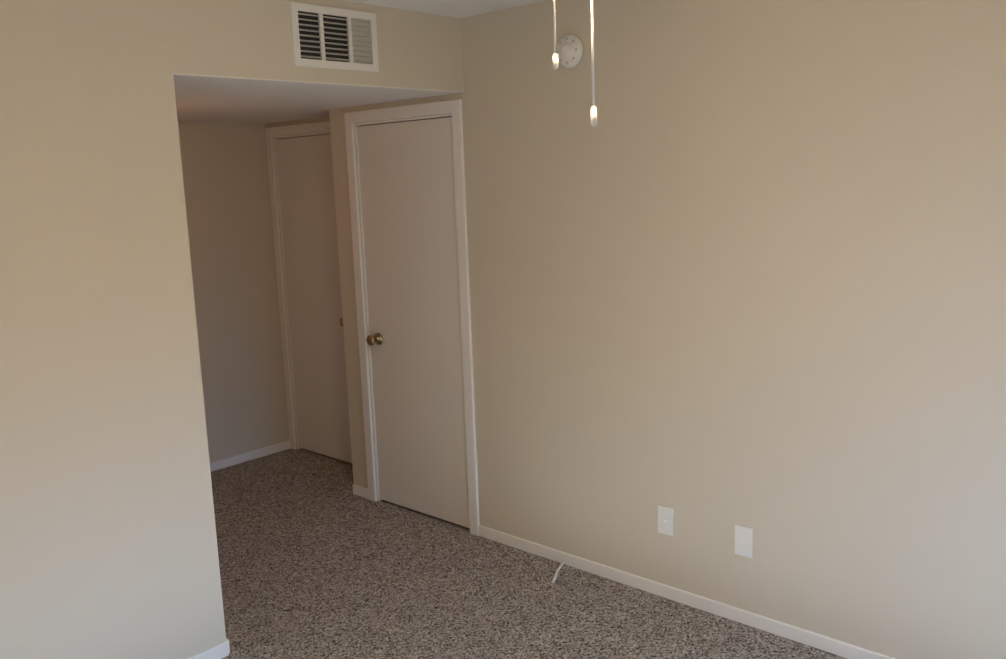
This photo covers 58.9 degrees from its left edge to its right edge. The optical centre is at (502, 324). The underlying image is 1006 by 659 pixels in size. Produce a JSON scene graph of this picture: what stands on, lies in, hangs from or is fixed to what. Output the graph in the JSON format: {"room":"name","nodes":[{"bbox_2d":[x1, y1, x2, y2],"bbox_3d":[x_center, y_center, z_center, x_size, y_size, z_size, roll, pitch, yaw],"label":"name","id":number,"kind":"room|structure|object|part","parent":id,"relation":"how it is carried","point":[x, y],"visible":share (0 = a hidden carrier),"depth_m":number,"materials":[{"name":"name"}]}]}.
{"room":"empty bedroom","nodes":[
{"label":"empty bedroom","id":0,"kind":"room"},
{"bbox_2d":[0,0,225,658],"bbox_3d":[-1.873,0.196,2.401,0.120,2.450,2.220,6,13,42],"label":"wall","id":1,"kind":"structure","parent":0,"point":[108,544],"depth_m":2.91,"materials":[{"name":"paint"}]},
{"bbox_2d":[188,638,229,658],"bbox_3d":[-1.727,1.370,2.613,0.018,0.055,2.082,6,13,42],"label":"baseboard","id":2,"kind":"structure","parent":1,"relation":"attached to","point":[222,650],"depth_m":3.32,"materials":[{"name":"white wood"}]},
{"bbox_2d":[178,122,288,462],"bbox_3d":[-2.288,-0.059,4.989,0.120,2.130,2.590,6,13,42],"label":"wall","id":3,"kind":"structure","parent":0,"point":[228,205],"depth_m":5.56,"materials":[{"name":"paint"}]},
{"bbox_2d":[210,441,289,471],"bbox_3d":[-2.202,0.970,5.115,0.012,0.055,2.350,6,13,42],"label":"baseboard","id":4,"kind":"structure","parent":3,"relation":"attached to","point":[265,451],"depth_m":5.73,"materials":[{"name":"white wood"}]},
{"bbox_2d":[266,116,329,448],"bbox_3d":[-1.028,-0.190,5.500,1.050,2.130,0.120,6,13,42],"label":"wall","id":5,"kind":"structure","parent":0,"point":[296,122],"depth_m":5.50,"materials":[{"name":"paint"}]},
{"bbox_2d":[265,121,329,449],"bbox_3d":[-1.103,-0.181,5.560,0.856,2.098,0.136,6,13,42],"label":"door frame","id":6,"kind":"structure","parent":5,"relation":"attached to","point":[293,131],"depth_m":5.72,"materials":[{"name":"white wood"}]},
{"bbox_2d":[275,134,351,462],"bbox_3d":[-1.144,-0.142,5.518,0.708,2.010,0.105,6,13,42],"label":"door","id":7,"kind":"structure","parent":5,"relation":"in","point":[307,206],"depth_m":5.57,"materials":[{"name":"white paint"}]},
{"bbox_3d":[-0.942,-0.018,5.333,0.066,0.066,0.070,6,13,42],"label":"knob","id":8,"kind":"part","parent":7,"relation":"part of","materials":[{"name":"brown metal"}]},
{"bbox_2d":[166,0,463,123],"bbox_3d":[-1.573,-1.237,4.096,2.170,0.444,2.590,6,13,42],"label":"soffit","id":9,"kind":"structure","parent":0,"point":[253,39],"depth_m":3.64,"materials":[{"name":"paint"}]},
{"bbox_2d":[289,2,378,71],"bbox_3d":[-0.655,-1.122,3.496,0.012,0.230,0.410,6,13,42],"label":"wall vent","id":10,"kind":"object","parent":9,"relation":"in","point":[331,38],"visible":1,"depth_m":3.49,"materials":[{"name":"white metal"}]},
{"bbox_2d":[343,0,546,17],"bbox_3d":[0.202,-1.000,1.303,4.220,0.120,3.745,6,13,42],"label":"ceiling","id":11,"kind":"structure","parent":0,"point":[459,8],"depth_m":3.69,"materials":[{"name":"white paint"}]},
{"bbox_2d":[552,0,596,126],"bbox_3d":[0.095,-0.622,1.352,1.268,0.634,1.222,6,13,42],"label":"ceiling fan","id":12,"kind":"object","parent":11,"relation":"hanging from","point":[555,60],"visible":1,"depth_m":1.39,"materials":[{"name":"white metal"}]},
{"bbox_2d":[211,448,846,658],"bbox_3d":[-0.409,1.410,2.556,6.390,0.100,4.050,6,13,42],"label":"floor","id":13,"kind":"structure","parent":0,"point":[318,559],"depth_m":3.80,"materials":[{"name":"carpet"}]},
{"bbox_2d":[552,561,564,582],"bbox_3d":[0.242,1.094,3.949,0.020,0.018,0.196,1,10,18],"label":"cord","id":14,"kind":"object","parent":13,"relation":"on","point":[557,571],"visible":0.98,"depth_m":3.95,"materials":[{"name":"white plastic"}]},
{"bbox_2d":[329,0,1005,658],"bbox_3d":[1.045,-0.045,3.207,5.100,2.450,0.120,6,13,42],"label":"wall","id":15,"kind":"structure","parent":0,"point":[737,262],"depth_m":3.25,"materials":[{"name":"paint"}]},
{"bbox_2d":[344,99,479,535],"bbox_3d":[-0.427,-0.037,4.550,0.842,2.098,0.136,6,13,42],"label":"door frame","id":16,"kind":"structure","parent":15,"relation":"attached to","point":[425,111],"depth_m":4.38,"materials":[{"name":"white wood"}]},
{"bbox_2d":[357,117,469,527],"bbox_3d":[-0.464,0.003,4.504,0.708,2.010,0.105,6,13,42],"label":"door","id":17,"kind":"structure","parent":15,"relation":"in","point":[413,339],"depth_m":4.50,"materials":[{"name":"white paint"}]},
{"bbox_3d":[-0.682,0.079,4.696,0.066,0.066,0.070,6,13,42],"label":"knob","id":18,"kind":"part","parent":17,"relation":"part of","materials":[{"name":"brown metal"}]},
{"bbox_3d":[-0.200,0.028,4.277,0.011,1.634,0.012,6,13,42],"label":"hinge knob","id":19,"kind":"part","parent":17,"relation":"part of","materials":[{"name":"white wood"}]},
{"bbox_2d":[556,34,583,67],"bbox_3d":[0.263,-1.107,3.605,0.132,0.132,0.037,6,13,42],"label":"smoke detector","id":20,"kind":"object","parent":15,"relation":"attached to","point":[570,50],"visible":1,"depth_m":3.59,"materials":[{"name":"white plastic"}]},
{"bbox_2d":[658,505,673,535],"bbox_3d":[0.661,0.800,3.636,0.072,0.118,0.016,6,13,42],"label":"cable wall plate","id":21,"kind":"object","parent":15,"relation":"attached to","point":[666,520],"visible":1,"depth_m":3.63,"materials":[{"name":"white plastic"}]},
{"bbox_2d":[479,525,894,658],"bbox_3d":[1.410,1.187,3.027,4.112,0.055,0.015,6,13,42],"label":"baseboard","id":22,"kind":"structure","parent":15,"relation":"attached to","point":[781,629],"depth_m":3.60,"materials":[{"name":"white wood"}]},
{"bbox_2d":[734,524,752,557],"bbox_3d":[0.917,0.829,3.407,0.072,0.118,0.016,6,13,42],"label":"outlet","id":23,"kind":"object","parent":15,"relation":"attached to","point":[743,540],"visible":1,"depth_m":3.41,"materials":[{"name":"white plastic"}]}
]}

